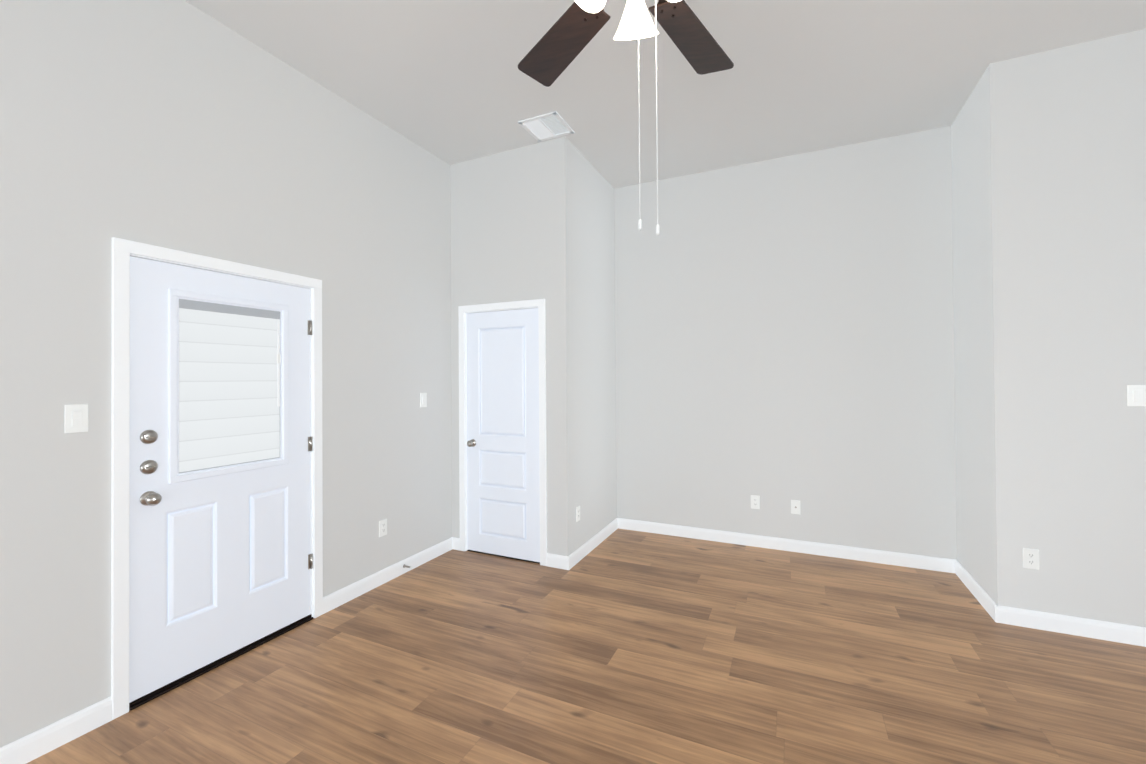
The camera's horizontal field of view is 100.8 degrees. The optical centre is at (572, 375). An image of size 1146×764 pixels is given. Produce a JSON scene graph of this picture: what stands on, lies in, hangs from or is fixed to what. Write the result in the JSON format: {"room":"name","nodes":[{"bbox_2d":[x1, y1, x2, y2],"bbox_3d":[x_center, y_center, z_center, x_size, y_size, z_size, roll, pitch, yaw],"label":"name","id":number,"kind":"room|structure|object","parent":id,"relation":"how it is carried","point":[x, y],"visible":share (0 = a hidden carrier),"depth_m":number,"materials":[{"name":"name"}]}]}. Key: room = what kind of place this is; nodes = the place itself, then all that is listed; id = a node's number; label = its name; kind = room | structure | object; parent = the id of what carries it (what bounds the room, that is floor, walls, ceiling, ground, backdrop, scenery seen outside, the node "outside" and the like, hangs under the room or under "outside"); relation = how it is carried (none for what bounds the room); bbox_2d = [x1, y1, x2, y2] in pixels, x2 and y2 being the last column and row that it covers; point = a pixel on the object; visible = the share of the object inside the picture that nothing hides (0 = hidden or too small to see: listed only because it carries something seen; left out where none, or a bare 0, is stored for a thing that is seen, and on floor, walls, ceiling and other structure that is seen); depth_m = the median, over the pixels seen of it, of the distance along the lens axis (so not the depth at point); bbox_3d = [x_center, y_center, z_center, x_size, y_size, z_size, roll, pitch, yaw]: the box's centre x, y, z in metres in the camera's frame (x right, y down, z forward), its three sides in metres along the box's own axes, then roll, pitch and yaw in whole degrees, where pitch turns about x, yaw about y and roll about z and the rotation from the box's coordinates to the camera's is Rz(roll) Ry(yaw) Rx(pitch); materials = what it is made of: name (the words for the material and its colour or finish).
{"room":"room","nodes":[
{"label":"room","id":0,"kind":"room"},
{"bbox_2d":[0,0,451,747],"bbox_3d":[-2.318,-0.180,1.605,0.120,3.360,5.920,-1,-1,25],"label":"wall","id":1,"kind":"structure","parent":0,"point":[61,143],"depth_m":2.27,"materials":[{"name":"grey paint"}]},
{"bbox_2d":[0,696,111,763],"bbox_3d":[-2.728,1.443,0.527,0.015,0.100,3.396,-1,-1,25],"label":"baseboard","id":2,"kind":"structure","parent":1,"relation":"attached to","point":[41,741],"depth_m":1.91,"materials":[{"name":"white wood"}]},
{"bbox_2d":[64,404,87,432],"bbox_3d":[-2.068,0.181,1.977,0.012,0.117,0.072,-1,-1,25],"label":"light switch","id":3,"kind":"object","parent":1,"relation":"attached to","point":[76,418],"visible":1,"depth_m":1.97,"materials":[{"name":"white plastic"}]},
{"bbox_2d":[111,237,322,719],"bbox_3d":[-1.856,0.451,2.561,0.138,2.108,1.017,-1,-1,25],"label":"door frame","id":4,"kind":"structure","parent":1,"relation":"attached to","point":[123,250],"depth_m":2.12,"materials":[{"name":"white wood"}]},
{"bbox_2d":[129,256,312,702],"bbox_3d":[-1.802,0.469,2.540,0.106,2.014,0.892,-1,-1,25],"label":"entry door","id":5,"kind":"structure","parent":1,"relation":"in","point":[220,450],"depth_m":2.45,"materials":[{"name":"white"}]},
{"bbox_2d":[379,519,386,536],"bbox_3d":[-1.377,1.109,3.443,0.008,0.117,0.072,-1,-1,25],"label":"electrical outlet","id":6,"kind":"object","parent":1,"relation":"attached to","point":[382,527],"visible":1,"depth_m":3.44,"materials":[{"name":"white plastic"}]},
{"bbox_2d":[323,537,452,613],"bbox_3d":[-1.314,1.459,3.563,0.015,0.100,1.266,-1,-1,25],"label":"baseboard","id":7,"kind":"structure","parent":1,"relation":"attached to","point":[340,597],"depth_m":3.41,"materials":[{"name":"white wood"}]},
{"bbox_2d":[420,393,426,406],"bbox_3d":[-1.205,0.201,3.831,0.012,0.117,0.072,-1,-1,25],"label":"light switch","id":8,"kind":"object","parent":1,"relation":"attached to","point":[423,399],"visible":1,"depth_m":3.82,"materials":[{"name":"white plastic"}]},
{"bbox_2d":[450,137,573,555],"bbox_3d":[-0.532,-0.173,3.972,1.120,3.360,0.120,-1,-1,25],"label":"wall","id":9,"kind":"structure","parent":0,"point":[556,222],"depth_m":3.82,"materials":[{"name":"grey paint"}]},
{"bbox_2d":[452,537,459,549],"bbox_3d":[-1.015,1.462,4.114,0.092,0.100,0.015,-1,-1,25],"label":"baseboard","id":10,"kind":"structure","parent":9,"relation":"attached to","point":[456,543],"depth_m":4.10,"materials":[{"name":"white wood"}]},
{"bbox_2d":[458,299,546,565],"bbox_3d":[-0.568,0.475,3.986,0.761,2.065,0.120,-1,-1,25],"label":"door frame","id":11,"kind":"structure","parent":9,"relation":"attached to","point":[466,434],"depth_m":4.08,"materials":[{"name":"white wood"}]},
{"bbox_2d":[466,308,539,561],"bbox_3d":[-0.596,0.480,3.926,0.715,2.030,0.104,-1,-1,25],"label":"closet door","id":12,"kind":"structure","parent":9,"relation":"in","point":[503,488],"depth_m":3.93,"materials":[{"name":"white wood"}]},
{"bbox_2d":[546,553,569,569],"bbox_3d":[-0.117,1.452,3.696,0.198,0.100,0.015,-1,-1,25],"label":"baseboard","id":13,"kind":"structure","parent":9,"relation":"attached to","point":[556,561],"depth_m":3.69,"materials":[{"name":"white wood"}]},
{"bbox_2d":[26,528,1145,763],"bbox_3d":[0.704,1.502,0.806,6.600,0.060,7.400,-1,-1,25],"label":"floor","id":14,"kind":"structure","parent":0,"point":[624,646],"depth_m":2.33,"materials":[{"name":"brown wood"}]},
{"bbox_2d":[572,144,616,550],"bbox_3d":[0.183,-0.175,4.323,0.120,3.360,1.120,-1,-1,25],"label":"wall","id":15,"kind":"structure","parent":0,"point":[594,347],"depth_m":4.17,"materials":[{"name":"grey paint"}]},
{"bbox_2d":[576,506,579,521],"bbox_3d":[0.043,1.122,3.841,0.008,0.117,0.072,-1,-1,25],"label":"electrical outlet","id":16,"kind":"object","parent":15,"relation":"attached to","point":[577,513],"visible":1,"depth_m":3.82,"materials":[{"name":"white plastic"}]},
{"bbox_2d":[567,518,617,569],"bbox_3d":[0.201,1.454,4.165,0.015,0.100,1.136,-1,-1,25],"label":"baseboard","id":17,"kind":"structure","parent":15,"relation":"attached to","point":[587,547],"depth_m":4.05,"materials":[{"name":"white wood"}]},
{"bbox_2d":[185,0,1145,188],"bbox_3d":[0.680,-1.928,0.836,6.600,0.080,7.400,-1,-1,25],"label":"ceiling","id":18,"kind":"structure","parent":0,"point":[449,82],"depth_m":2.89,"materials":[{"name":"white paint"}]},
{"bbox_2d":[518,111,574,141],"bbox_3d":[-0.196,-1.855,3.549,0.315,0.012,0.315,-1,-1,25],"label":"ceiling vent","id":19,"kind":"object","parent":18,"relation":"in","point":[547,126],"visible":0.98,"depth_m":3.54,"materials":[{"name":"white metal"}]},
{"bbox_2d":[518,0,733,234],"bbox_3d":[0.245,-1.171,1.583,1.357,1.415,1.391,-1,-1,25],"label":"ceiling fan","id":20,"kind":"object","parent":18,"relation":"hanging from","point":[560,45],"visible":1,"depth_m":1.89,"materials":[{"name":"brown wood"}]},
{"bbox_2d":[614,126,956,559],"bbox_3d":[1.722,-0.187,4.158,2.810,3.360,0.120,-1,-1,25],"label":"wall","id":21,"kind":"structure","parent":0,"point":[784,327],"depth_m":4.01,"materials":[{"name":"grey paint"}]},
{"bbox_2d":[751,495,759,508],"bbox_3d":[1.591,1.109,4.141,0.072,0.117,0.008,-1,-1,25],"label":"electrical outlet","id":22,"kind":"object","parent":21,"relation":"attached to","point":[755,501],"visible":1,"depth_m":4.14,"materials":[{"name":"white plastic"}]},
{"bbox_2d":[618,518,955,572],"bbox_3d":[1.651,1.443,4.108,2.690,0.100,0.015,-1,-1,25],"label":"baseboard","id":23,"kind":"structure","parent":21,"relation":"attached to","point":[884,557],"depth_m":3.99,"materials":[{"name":"white wood"}]},
{"bbox_2d":[791,500,799,514],"bbox_3d":[1.880,1.116,4.005,0.072,0.117,0.012,-1,-1,25],"label":"electrical outlet","id":24,"kind":"object","parent":21,"relation":"attached to","point":[795,506],"visible":1,"depth_m":4.00,"materials":[{"name":"white plastic"}]},
{"bbox_2d":[951,75,989,595],"bbox_3d":[2.777,-0.202,3.237,0.120,3.360,0.660,-1,-1,25],"label":"wall","id":25,"kind":"structure","parent":0,"point":[970,354],"depth_m":3.22,"materials":[{"name":"grey paint"}]},
{"bbox_2d":[955,560,998,622],"bbox_3d":[2.698,1.428,3.190,0.015,0.100,0.796,-1,-1,25],"label":"baseboard","id":26,"kind":"structure","parent":25,"relation":"attached to","point":[986,601],"depth_m":3.12,"materials":[{"name":"white wood"}]},
{"bbox_2d":[983,29,1145,626],"bbox_3d":[3.605,-0.215,2.421,2.310,3.360,0.120,-1,-1,25],"label":"wall","id":27,"kind":"structure","parent":0,"point":[1064,132],"depth_m":2.71,"materials":[{"name":"grey paint"}]},
{"bbox_2d":[1023,548,1038,569],"bbox_3d":[2.679,1.075,2.775,0.072,0.117,0.008,-1,-1,25],"label":"electrical outlet","id":28,"kind":"object","parent":27,"relation":"attached to","point":[1030,558],"visible":1,"depth_m":2.77,"materials":[{"name":"white plastic"}]},
{"bbox_2d":[994,604,1145,646],"bbox_3d":[3.526,1.415,2.375,2.206,0.100,0.015,-1,-1,25],"label":"baseboard","id":29,"kind":"structure","parent":27,"relation":"attached to","point":[1096,629],"depth_m":2.69,"materials":[{"name":"white wood"}]},
{"bbox_2d":[1127,385,1145,405],"bbox_3d":[3.080,0.112,2.591,0.072,0.117,0.012,-1,-1,25],"label":"light switch","id":30,"kind":"object","parent":27,"relation":"attached to","point":[1136,395],"visible":1,"depth_m":2.59,"materials":[{"name":"white plastic"}]}
]}

